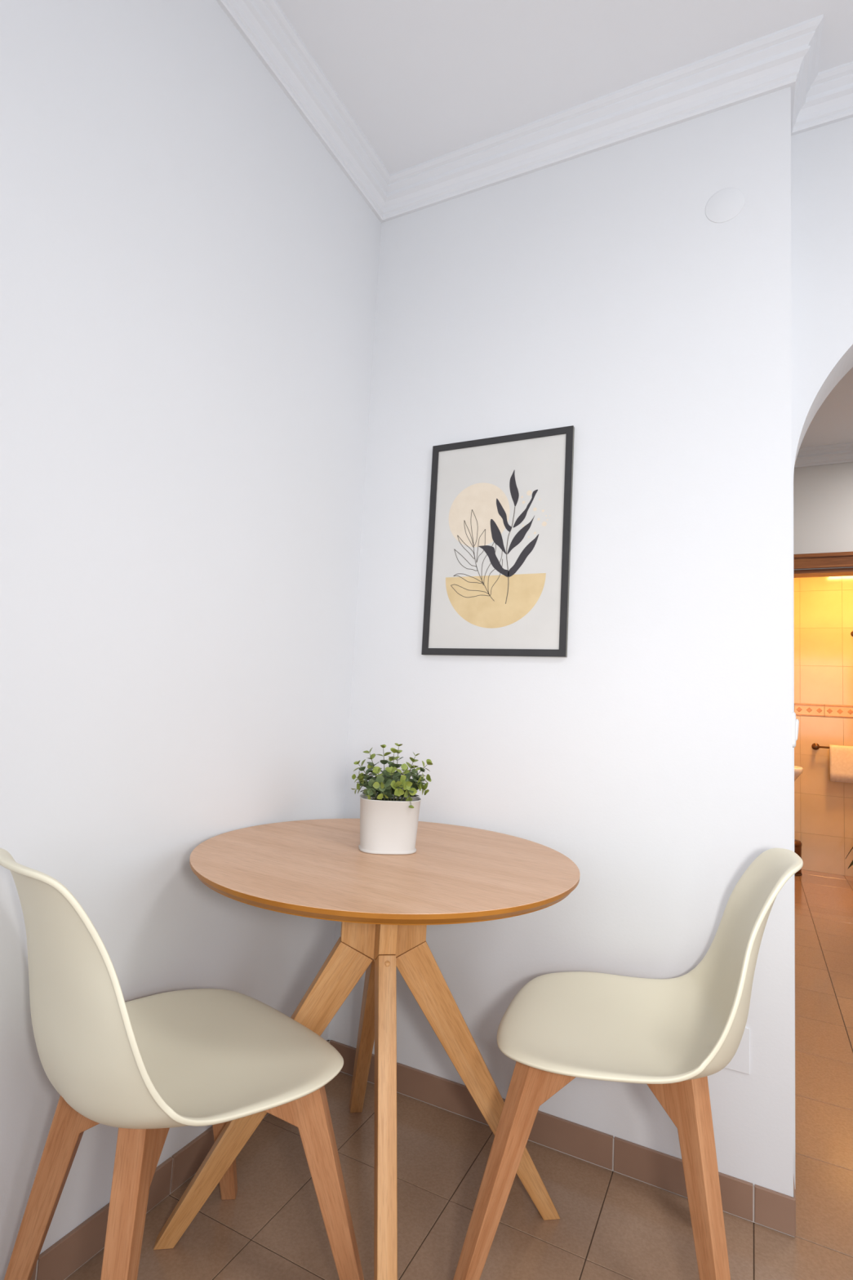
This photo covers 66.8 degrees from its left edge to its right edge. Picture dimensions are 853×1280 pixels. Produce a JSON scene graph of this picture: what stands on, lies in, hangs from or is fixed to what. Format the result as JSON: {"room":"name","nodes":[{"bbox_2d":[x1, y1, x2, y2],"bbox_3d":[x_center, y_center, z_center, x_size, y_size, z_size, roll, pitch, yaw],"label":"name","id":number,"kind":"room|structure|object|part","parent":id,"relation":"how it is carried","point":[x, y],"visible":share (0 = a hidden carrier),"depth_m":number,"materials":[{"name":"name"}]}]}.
{"room":"dining room","nodes":[
{"label":"dining room","id":0,"kind":"room"},
{"bbox_2d":[0,0,381,1279],"bbox_3d":[-0.918,-0.286,0.818,0.120,2.800,3.530,0,-6,27],"label":"wall","id":1,"kind":"structure","parent":0,"point":[188,273],"depth_m":1.37,"materials":[{"name":"paint"}]},
{"bbox_2d":[30,1040,329,1279],"bbox_3d":[-1.005,1.049,0.511,0.009,0.076,3.190,0,-6,27],"label":"baseboard","id":2,"kind":"structure","parent":1,"relation":"attached to","point":[59,1261],"depth_m":1.25,"materials":[{"name":"brown tile"}]},
{"bbox_2d":[64,869,852,1279],"bbox_3d":[1.403,1.371,1.545,3.620,0.100,7.470,0,-6,27],"label":"floor","id":3,"kind":"structure","parent":0,"point":[611,1225],"depth_m":1.42,"materials":[{"name":"tile"}]},
{"bbox_2d":[0,848,364,1279],"bbox_3d":[-0.432,0.758,1.100,0.471,0.834,0.602,-2,-8,41],"label":"dining chair","id":4,"kind":"object","parent":3,"relation":"on","point":[146,1067],"visible":1,"depth_m":1.01,"materials":[{"name":"beige plastic"}]},
{"bbox_3d":[-0.584,0.946,1.076,0.161,0.487,0.041,18,-5,-6],"label":"leg","id":5,"kind":"part","parent":4,"relation":"part of","materials":[{"name":"brown wood"}]},
{"bbox_3d":[-0.429,0.940,0.941,0.041,0.487,0.161,1,-20,-1],"label":"leg","id":6,"kind":"part","parent":4,"relation":"part of","materials":[{"name":"brown wood"}]},
{"bbox_3d":[-0.424,0.974,1.298,0.043,0.513,0.181,-2,12,-5],"label":"leg","id":7,"kind":"part","parent":4,"relation":"part of","materials":[{"name":"brown wood"}]},
{"bbox_3d":[-0.229,0.967,1.127,0.181,0.513,0.043,-14,0,-2],"label":"leg","id":8,"kind":"part","parent":4,"relation":"part of","materials":[{"name":"brown wood"}]},
{"bbox_2d":[153,818,580,1279],"bbox_3d":[-0.104,0.842,1.377,0.833,0.757,0.833,4,-6,-9],"label":"dining table","id":9,"kind":"object","parent":3,"relation":"on","point":[384,905],"visible":0.94,"depth_m":1.30,"materials":[{"name":"brown wood"}]},
{"bbox_3d":[-0.337,0.927,1.331,0.080,0.666,0.036,36,-10,-5],"label":"leg","id":10,"kind":"part","parent":9,"relation":"part of","materials":[{"name":"brown wood"}]},
{"bbox_3d":[-0.144,0.580,1.394,0.072,0.197,0.036,4,-6,-9],"label":"arm","id":11,"kind":"part","parent":9,"relation":"part of","materials":[{"name":"brown wood"}]},
{"bbox_3d":[-0.147,0.963,1.593,0.036,0.666,0.080,4,26,-9],"label":"leg","id":12,"kind":"part","parent":9,"relation":"part of","materials":[{"name":"brown wood"}]},
{"bbox_3d":[-0.091,0.586,1.402,0.037,0.202,0.037,4,-6,-9],"label":"post","id":13,"kind":"part","parent":9,"relation":"part of","materials":[{"name":"brown wood"}]},
{"bbox_3d":[-0.072,0.922,1.140,0.036,0.666,0.080,4,-38,-9],"label":"leg","id":14,"kind":"part","parent":9,"relation":"part of","materials":[{"name":"brown wood"}]},
{"bbox_3d":[-0.082,0.579,1.349,0.036,0.197,0.072,4,-6,-9],"label":"arm","id":15,"kind":"part","parent":9,"relation":"part of","materials":[{"name":"brown wood"}]},
{"bbox_2d":[351,742,432,854],"bbox_3d":[-0.080,0.351,1.453,0.183,0.235,0.136,4,-6,-9],"label":"potted plant","id":16,"kind":"object","parent":9,"relation":"on","point":[389,803],"visible":1,"depth_m":1.41,"materials":[{"name":"green plant"}]},
{"bbox_3d":[-0.085,0.411,1.453,0.138,0.115,0.113,4,-6,-9],"label":"pot","id":17,"kind":"part","parent":16,"relation":"part of","materials":[{"name":"white ceramic"}]},
{"bbox_3d":[-0.036,0.588,1.411,0.072,0.197,0.036,4,-6,-9],"label":"arm","id":18,"kind":"part","parent":9,"relation":"part of","materials":[{"name":"brown wood"}]},
{"bbox_3d":[0.117,0.959,1.403,0.080,0.666,0.036,-28,0,-11],"label":"leg","id":19,"kind":"part","parent":9,"relation":"part of","materials":[{"name":"brown wood"}]},
{"bbox_2d":[453,848,803,1279],"bbox_3d":[0.410,0.823,1.299,0.602,0.834,0.471,1,-6,20],"label":"dining chair","id":20,"kind":"object","parent":3,"relation":"on","point":[668,1036],"visible":1,"depth_m":1.22,"materials":[{"name":"beige plastic"}]},
{"bbox_3d":[0.189,0.999,1.220,0.181,0.513,0.043,25,-9,-24],"label":"leg","id":21,"kind":"part","parent":20,"relation":"part of","materials":[{"name":"brown wood"}]},
{"bbox_3d":[0.455,1.009,1.150,0.041,0.487,0.161,9,-22,-27],"label":"leg","id":22,"kind":"part","parent":20,"relation":"part of","materials":[{"name":"brown wood"}]},
{"bbox_2d":[794,839,802,875],"bbox_3d":[2.662,1.584,4.744,0.162,0.246,0.162,0,-6,27],"label":"waste bin","id":23,"kind":"object","parent":3,"relation":"on","point":[797,844],"visible":0.27,"depth_m":4.68,"materials":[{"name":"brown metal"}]},
{"bbox_3d":[2.668,1.482,4.754,0.162,0.040,0.162,0,-6,27],"label":"lid","id":24,"kind":"part","parent":23,"relation":"part of","materials":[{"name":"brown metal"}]},
{"bbox_2d":[794,765,803,781],"bbox_3d":[2.445,1.288,4.620,0.432,0.785,0.394,0,-6,27],"label":"basin","id":25,"kind":"object","parent":3,"relation":"on","point":[798,771],"visible":0.12,"depth_m":4.48,"materials":[{"name":"white ceramic"}]},
{"bbox_2d":[845,847,852,868],"bbox_3d":[3.083,1.550,4.438,0.328,0.297,0.331,5,-6,-14],"label":"floor plant","id":26,"kind":"object","parent":3,"relation":"on","point":[851,863],"visible":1,"depth_m":4.47,"materials":[{"name":"green plant"}]},
{"bbox_2d":[328,86,793,1196],"bbox_3d":[0.392,-0.104,1.938,1.211,2.800,0.330,0,-6,27],"label":"wall","id":27,"kind":"structure","parent":0,"point":[597,293],"depth_m":1.71,"materials":[{"name":"paint"}]},
{"bbox_2d":[421,425,574,657],"bbox_3d":[0.199,-0.275,1.862,0.434,0.643,0.013,0,-6,27],"label":"framed picture","id":28,"kind":"object","parent":27,"relation":"attached to","point":[497,580],"visible":1,"depth_m":1.85,"materials":[{"name":"paper"}]},
{"bbox_2d":[216,0,852,222],"bbox_3d":[0.688,-1.631,0.085,3.398,0.103,3.358,0,-6,27],"label":"trim","id":29,"kind":"structure","parent":27,"relation":"attached to","point":[789,56],"depth_m":1.78,"materials":[{"name":"paint"}]},
{"bbox_2d":[328,1040,795,1237],"bbox_3d":[0.244,1.230,1.651,1.214,0.076,0.008,0,-6,27],"label":"baseboard","id":30,"kind":"structure","parent":27,"relation":"attached to","point":[775,1211],"depth_m":1.55,"materials":[{"name":"brown tile"}]},
{"bbox_2d":[705,187,744,222],"bbox_3d":[0.778,-1.134,1.687,0.094,0.094,0.001,0,-6,27],"label":"round cover","id":31,"kind":"object","parent":27,"relation":"attached to","point":[726,204],"visible":1,"depth_m":1.69,"materials":[{"name":"paint"}]},
{"bbox_2d":[724,1026,750,1074],"bbox_3d":[0.686,0.923,1.472,0.090,0.098,0.003,0,-6,27],"label":"junction cover","id":32,"kind":"object","parent":27,"relation":"attached to","point":[740,1062],"visible":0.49,"depth_m":1.46,"materials":[{"name":"paint"}]},
{"bbox_2d":[793,1175,795,1199],"bbox_3d":[0.823,1.242,1.454,0.004,0.076,0.160,0,-6,27],"label":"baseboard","id":33,"kind":"structure","parent":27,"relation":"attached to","point":[794,1193],"depth_m":1.41,"materials":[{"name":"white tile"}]},
{"bbox_2d":[792,711,799,747],"bbox_3d":[0.887,0.216,1.558,0.017,0.084,0.080,0,-6,27],"label":"light switch","id":34,"kind":"object","parent":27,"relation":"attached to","point":[795,722],"visible":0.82,"depth_m":1.53,"materials":[{"name":"white plastic"}]},
{"bbox_2d":[792,711,795,747],"bbox_3d":[0.883,0.216,1.559,0.010,0.084,0.080,0,-6,27],"label":"switch plate","id":35,"kind":"object","parent":34,"relation":"attached to","point":[793,713],"depth_m":1.52,"materials":[{"name":"white plastic"}]},
{"bbox_2d":[275,0,852,448],"bbox_3d":[1.288,-1.579,1.296,3.620,0.100,6.260,0,-6,27],"label":"ceiling","id":36,"kind":"structure","parent":0,"point":[422,81],"depth_m":1.70,"materials":[{"name":"paint"}]},
{"bbox_2d":[791,117,852,1189],"bbox_3d":[1.946,-0.089,1.243,2.189,2.800,0.170,0,-6,27],"label":"wall","id":37,"kind":"structure","parent":0,"point":[822,157],"depth_m":1.71,"materials":[{"name":"paint"}]},
{"bbox_2d":[793,462,852,569],"bbox_3d":[2.770,0.208,3.782,3.200,2.800,0.120,0,-6,27],"label":"wall","id":38,"kind":"structure","parent":0,"point":[823,495],"depth_m":4.00,"materials":[{"name":"paint"}]},
{"bbox_2d":[793,551,852,577],"bbox_3d":[2.524,0.537,3.852,0.990,2.135,0.146,0,-6,27],"label":"door","id":39,"kind":"structure","parent":38,"relation":"in","point":[838,559],"depth_m":3.96,"materials":[{"name":"brown wood"}]},
{"bbox_3d":[2.548,-0.487,3.892,0.990,0.090,0.008,0,-6,27],"label":"head moulding","id":40,"kind":"part","parent":39,"relation":"part of","materials":[{"name":"brown wood"}]},
{"bbox_3d":[2.554,-0.486,3.902,0.990,0.090,0.016,0,-6,27],"label":"head casing","id":41,"kind":"part","parent":39,"relation":"part of","materials":[{"name":"brown wood"}]},
{"bbox_2d":[794,442,852,467],"bbox_3d":[2.801,-1.143,3.833,2.996,0.103,0.066,0,-6,27],"label":"trim","id":42,"kind":"structure","parent":38,"relation":"attached to","point":[840,453],"depth_m":4.00,"materials":[{"name":"paint"}]},
{"bbox_2d":[794,575,852,876],"bbox_3d":[3.169,0.533,4.908,1.660,2.420,0.111,0,-6,27],"label":"wall","id":43,"kind":"structure","parent":0,"point":[823,606],"depth_m":4.92,"materials":[{"name":"tile"}]},
{"bbox_3d":[2.939,0.538,4.964,0.198,0.086,0.004,0,-6,27],"label":"border rail","id":44,"kind":"part","parent":43,"relation":"part of","materials":[{"name":"tile"}]},
{"bbox_2d":[811,742,830,750],"bbox_3d":[3.114,0.807,4.801,0.432,0.052,0.074,0,-6,27],"label":"towel rail","id":45,"kind":"object","parent":43,"relation":"attached to","point":[815,746],"visible":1,"depth_m":4.86,"materials":[{"name":"brown metal"}]},
{"bbox_2d":[829,744,852,783],"bbox_3d":[3.114,0.915,4.758,0.251,0.267,0.049,0,-6,27],"label":"towel","id":46,"kind":"object","parent":45,"relation":"hanging from","point":[841,757],"visible":1,"depth_m":4.76,"materials":[{"name":"white fabric"}]},
{"bbox_3d":[3.118,0.538,4.874,0.198,0.086,0.004,0,-6,27],"label":"border rail","id":47,"kind":"part","parent":43,"relation":"part of","materials":[{"name":"tile"}]}
]}

